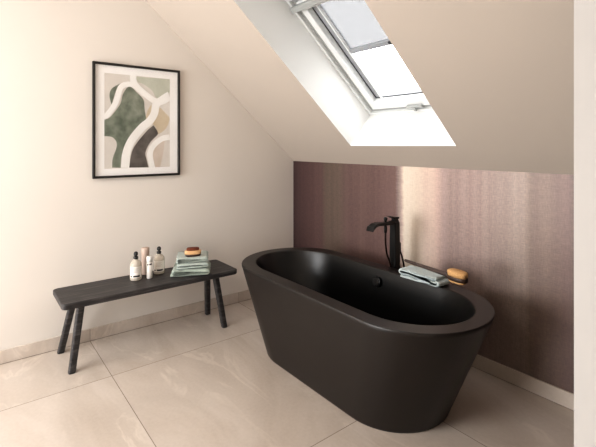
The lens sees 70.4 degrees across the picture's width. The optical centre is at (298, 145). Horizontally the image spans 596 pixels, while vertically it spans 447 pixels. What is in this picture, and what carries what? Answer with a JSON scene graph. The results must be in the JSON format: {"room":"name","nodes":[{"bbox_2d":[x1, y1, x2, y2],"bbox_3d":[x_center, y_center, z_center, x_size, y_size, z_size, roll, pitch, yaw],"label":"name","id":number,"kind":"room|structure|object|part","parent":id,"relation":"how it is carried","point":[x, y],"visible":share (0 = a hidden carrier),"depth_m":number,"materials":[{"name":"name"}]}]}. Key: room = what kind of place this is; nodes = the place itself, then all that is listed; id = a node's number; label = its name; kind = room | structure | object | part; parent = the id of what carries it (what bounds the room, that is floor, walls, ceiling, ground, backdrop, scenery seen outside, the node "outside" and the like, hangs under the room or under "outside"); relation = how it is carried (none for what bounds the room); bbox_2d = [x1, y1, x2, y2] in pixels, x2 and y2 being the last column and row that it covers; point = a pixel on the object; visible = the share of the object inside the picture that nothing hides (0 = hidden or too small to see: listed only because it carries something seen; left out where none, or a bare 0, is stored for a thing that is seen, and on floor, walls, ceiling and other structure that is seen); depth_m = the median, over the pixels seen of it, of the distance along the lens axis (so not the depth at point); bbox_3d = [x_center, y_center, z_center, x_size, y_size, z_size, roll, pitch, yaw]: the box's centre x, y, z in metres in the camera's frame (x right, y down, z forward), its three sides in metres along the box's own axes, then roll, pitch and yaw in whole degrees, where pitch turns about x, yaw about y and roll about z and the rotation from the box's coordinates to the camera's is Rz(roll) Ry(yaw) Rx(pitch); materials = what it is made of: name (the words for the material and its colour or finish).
{"room":"attic bathroom","nodes":[
{"label":"attic bathroom","id":0,"kind":"room"},
{"bbox_2d":[0,0,292,349],"bbox_3d":[-2.047,0.000,2.506,5.000,2.700,0.100,0,0,-38],"label":"wall","id":1,"kind":"structure","parent":0,"point":[231,198],"depth_m":2.96,"materials":[{"name":"paint"}]},
{"bbox_2d":[0,290,250,364],"bbox_3d":[-2.014,1.307,2.461,4.977,0.085,0.011,0,0,-38],"label":"baseboard","id":2,"kind":"structure","parent":1,"relation":"attached to","point":[51,344],"depth_m":3.02,"materials":[{"name":"tile"}]},
{"bbox_2d":[92,61,179,178],"bbox_3d":[-1.174,-0.173,3.108,0.626,0.812,0.025,0,0,-38],"label":"framed picture","id":3,"kind":"object","parent":1,"relation":"attached to","point":[136,109],"visible":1,"depth_m":3.09,"materials":[{"name":"black"}]},
{"bbox_2d":[104,73,169,168],"bbox_3d":[-1.175,-0.171,3.110,0.470,0.674,0.003,0,0,-38],"label":"art print","id":4,"kind":"object","parent":3,"relation":"attached to","point":[136,105],"depth_m":3.10,"materials":[{"name":"paper"}]},
{"bbox_2d":[0,299,573,446],"bbox_3d":[-0.723,1.400,0.812,5.200,0.100,4.400,0,0,-38],"label":"floor","id":5,"kind":"structure","parent":0,"point":[192,380],"depth_m":2.21,"materials":[{"name":"tile"}]},
{"bbox_2d":[53,260,236,374],"bbox_3d":[-1.022,1.135,2.935,1.155,0.430,0.393,0,0,-38],"label":"bench","id":6,"kind":"object","parent":5,"relation":"on","point":[69,298],"visible":0.97,"depth_m":2.73,"materials":[{"name":"black wood"}]},
{"bbox_3d":[-1.492,1.152,2.739,0.156,0.396,0.049,0,0,13],"label":"leg","id":7,"kind":"part","parent":6,"relation":"part of","materials":[{"name":"black wood"}]},
{"bbox_3d":[-1.325,1.152,2.525,0.091,0.396,0.045,0,0,-38],"label":"leg","id":8,"kind":"part","parent":6,"relation":"part of","materials":[{"name":"black wood"}]},
{"bbox_2d":[130,251,141,280],"bbox_3d":[-1.111,0.824,2.889,0.077,0.192,0.078,0,0,-38],"label":"pump bottle","id":9,"kind":"object","parent":6,"relation":"on","point":[135,265],"visible":1,"depth_m":2.86,"materials":[{"name":"beige plastic"}]},
{"bbox_2d":[141,247,148,274],"bbox_3d":[-1.093,0.827,3.023,0.055,0.187,0.055,0,0,-38],"label":"tube","id":10,"kind":"object","parent":6,"relation":"on","point":[144,250],"visible":0.84,"depth_m":3.00,"materials":[{"name":"beige plastic"}]},
{"bbox_3d":[-1.010,0.938,2.920,1.155,0.036,0.355,0,0,-38],"label":"seat","id":11,"kind":"part","parent":6,"relation":"part of","materials":[{"name":"black wood"}]},
{"bbox_2d":[146,256,151,278],"bbox_3d":[-1.030,0.845,2.926,0.039,0.151,0.039,0,0,-38],"label":"slim bottle","id":12,"kind":"object","parent":6,"relation":"on","point":[148,258],"visible":1,"depth_m":2.91,"materials":[{"name":"white plastic"}]},
{"bbox_2d":[153,246,164,274],"bbox_3d":[-1.000,0.824,3.033,0.077,0.192,0.078,0,0,-38],"label":"pump bottle","id":13,"kind":"object","parent":6,"relation":"on","point":[158,260],"visible":1,"depth_m":3.00,"materials":[{"name":"beige plastic"}]},
{"bbox_2d":[170,261,210,276],"bbox_3d":[-0.774,0.896,3.070,0.272,0.046,0.235,0,0,-10],"label":"folded towel","id":14,"kind":"object","parent":6,"relation":"on","point":[176,272],"visible":0.61,"depth_m":2.96,"materials":[{"name":"fabric"}]},
{"bbox_2d":[177,260,208,268],"bbox_3d":[-0.769,0.853,3.087,0.226,0.037,0.225,0,0,-14],"label":"folded towel","id":15,"kind":"object","parent":14,"relation":"on","point":[202,263],"visible":0.48,"depth_m":2.98,"materials":[{"name":"grey fabric"}]},
{"bbox_2d":[176,251,208,262],"bbox_3d":[-0.774,0.816,3.095,0.227,0.037,0.215,0,0,-12],"label":"folded towel","id":16,"kind":"object","parent":15,"relation":"on","point":[181,258],"visible":0.81,"depth_m":3.00,"materials":[{"name":"grey fabric"}]},
{"bbox_2d":[185,247,200,256],"bbox_3d":[-0.759,0.768,3.046,0.116,0.059,0.064,0,0,-14],"label":"brush","id":17,"kind":"object","parent":16,"relation":"on","point":[191,251],"visible":1,"depth_m":3.02,"materials":[{"name":"brown wood"}]},
{"bbox_3d":[-0.718,1.152,3.332,0.048,0.396,0.142,0,0,-11],"label":"leg","id":18,"kind":"part","parent":6,"relation":"part of","materials":[{"name":"black wood"}]},
{"bbox_3d":[-0.578,1.152,3.114,0.116,0.396,0.046,0,0,-38],"label":"leg","id":19,"kind":"part","parent":6,"relation":"part of","materials":[{"name":"black wood"}]},
{"bbox_2d":[242,247,494,432],"bbox_3d":[0.293,1.072,2.533,0.767,0.556,1.705,0,0,-38],"label":"bathtub","id":20,"kind":"object","parent":5,"relation":"on","point":[392,352],"visible":1,"depth_m":2.16,"materials":[{"name":"black"}]},
{"bbox_2d":[256,251,474,325],"bbox_3d":[0.293,1.026,2.533,0.592,0.448,1.540,0,0,-38],"label":"basin","id":21,"kind":"object","parent":20,"relation":"in","point":[379,293],"depth_m":2.71,"materials":[{"name":"black"}]},
{"bbox_2d":[399,265,449,286],"bbox_3d":[0.736,0.767,2.482,0.120,0.054,0.284,0,0,-38],"label":"bath towel","id":22,"kind":"object","parent":20,"relation":"on","point":[411,272],"visible":0.97,"depth_m":2.44,"materials":[{"name":"grey fabric"}]},
{"bbox_2d":[402,258,467,284],"bbox_3d":[0.765,0.704,2.417,0.072,0.062,0.449,0,2,-33],"label":"bath brush","id":23,"kind":"object","parent":22,"relation":"on","point":[460,277],"visible":1,"depth_m":2.28,"materials":[{"name":"brown wood"}]},
{"bbox_3d":[0.745,0.710,2.449,0.036,0.024,0.340,0,2,-33],"label":"handle","id":24,"kind":"part","parent":23,"relation":"part of","materials":[{"name":"brown wood"}]},
{"bbox_2d":[366,216,404,268],"bbox_3d":[0.580,0.908,2.763,0.330,0.884,0.150,0,0,-38],"label":"faucet","id":25,"kind":"object","parent":5,"relation":"on","point":[395,244],"visible":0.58,"depth_m":2.78,"materials":[{"name":"black metal"}]},
{"bbox_3d":[0.552,0.520,2.741,0.260,0.048,0.060,0,0,-38],"label":"spout","id":26,"kind":"part","parent":25,"relation":"part of","materials":[{"name":"black metal"}]},
{"bbox_3d":[0.628,0.487,2.800,0.077,0.042,0.040,0,0,-38],"label":"lever","id":27,"kind":"part","parent":25,"relation":"part of","materials":[{"name":"black metal"}]},
{"bbox_2d":[145,0,573,174],"bbox_3d":[-0.723,-0.600,0.812,5.000,1.501,4.200,0,0,-38],"label":"ceiling","id":28,"kind":"structure","parent":0,"point":[498,75],"depth_m":2.15,"materials":[{"name":"paint"}]},
{"bbox_2d":[234,0,455,145],"bbox_3d":[0.347,-0.516,2.587,1.358,1.042,0.871,0,0,-38],"label":"window reveal","id":29,"kind":"structure","parent":28,"relation":"attached to","point":[283,30],"depth_m":2.92,"materials":[{"name":"white paint"}]},
{"bbox_2d":[286,0,432,114],"bbox_3d":[0.518,-0.617,2.721,0.853,0.768,0.869,0,0,-38],"label":"window","id":30,"kind":"structure","parent":28,"relation":"attached to","point":[342,29],"depth_m":2.88,"materials":[{"name":"white"}]},
{"bbox_3d":[0.533,-0.637,2.733,0.545,0.022,0.857,0,-42,52],"label":"blind rail","id":31,"kind":"part","parent":30,"relation":"part of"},
{"bbox_2d":[320,0,387,47],"bbox_3d":[0.411,-0.795,2.637,0.541,0.001,0.396,0,-42,52],"label":"blind","id":32,"kind":"object","parent":30,"relation":"hanging from","point":[354,20],"depth_m":2.71,"materials":[{"name":"white fabric"}]},
{"bbox_3d":[0.806,-0.257,2.921,0.130,0.032,0.042,0,-42,52],"label":"lock handle","id":33,"kind":"part","parent":30,"relation":"part of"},
{"bbox_2d":[293,161,573,393],"bbox_3d":[1.286,0.750,2.383,0.100,1.199,4.200,0,0,-38],"label":"wall","id":34,"kind":"structure","parent":0,"point":[512,233],"depth_m":2.53,"materials":[{"name":"paper"}]},
{"bbox_2d":[472,354,573,410],"bbox_3d":[1.242,1.307,2.348,0.011,0.085,4.178,0,0,-38],"label":"baseboard","id":35,"kind":"structure","parent":34,"relation":"attached to","point":[564,398],"depth_m":2.32,"materials":[{"name":"tile"}]},
{"bbox_2d":[574,0,595,446],"bbox_3d":[1.199,0.219,0.561,0.120,2.262,1.437,0,0,-38],"label":"wall","id":36,"kind":"structure","parent":0,"point":[584,10],"depth_m":1.07,"materials":[{"name":"paint"}]}
]}

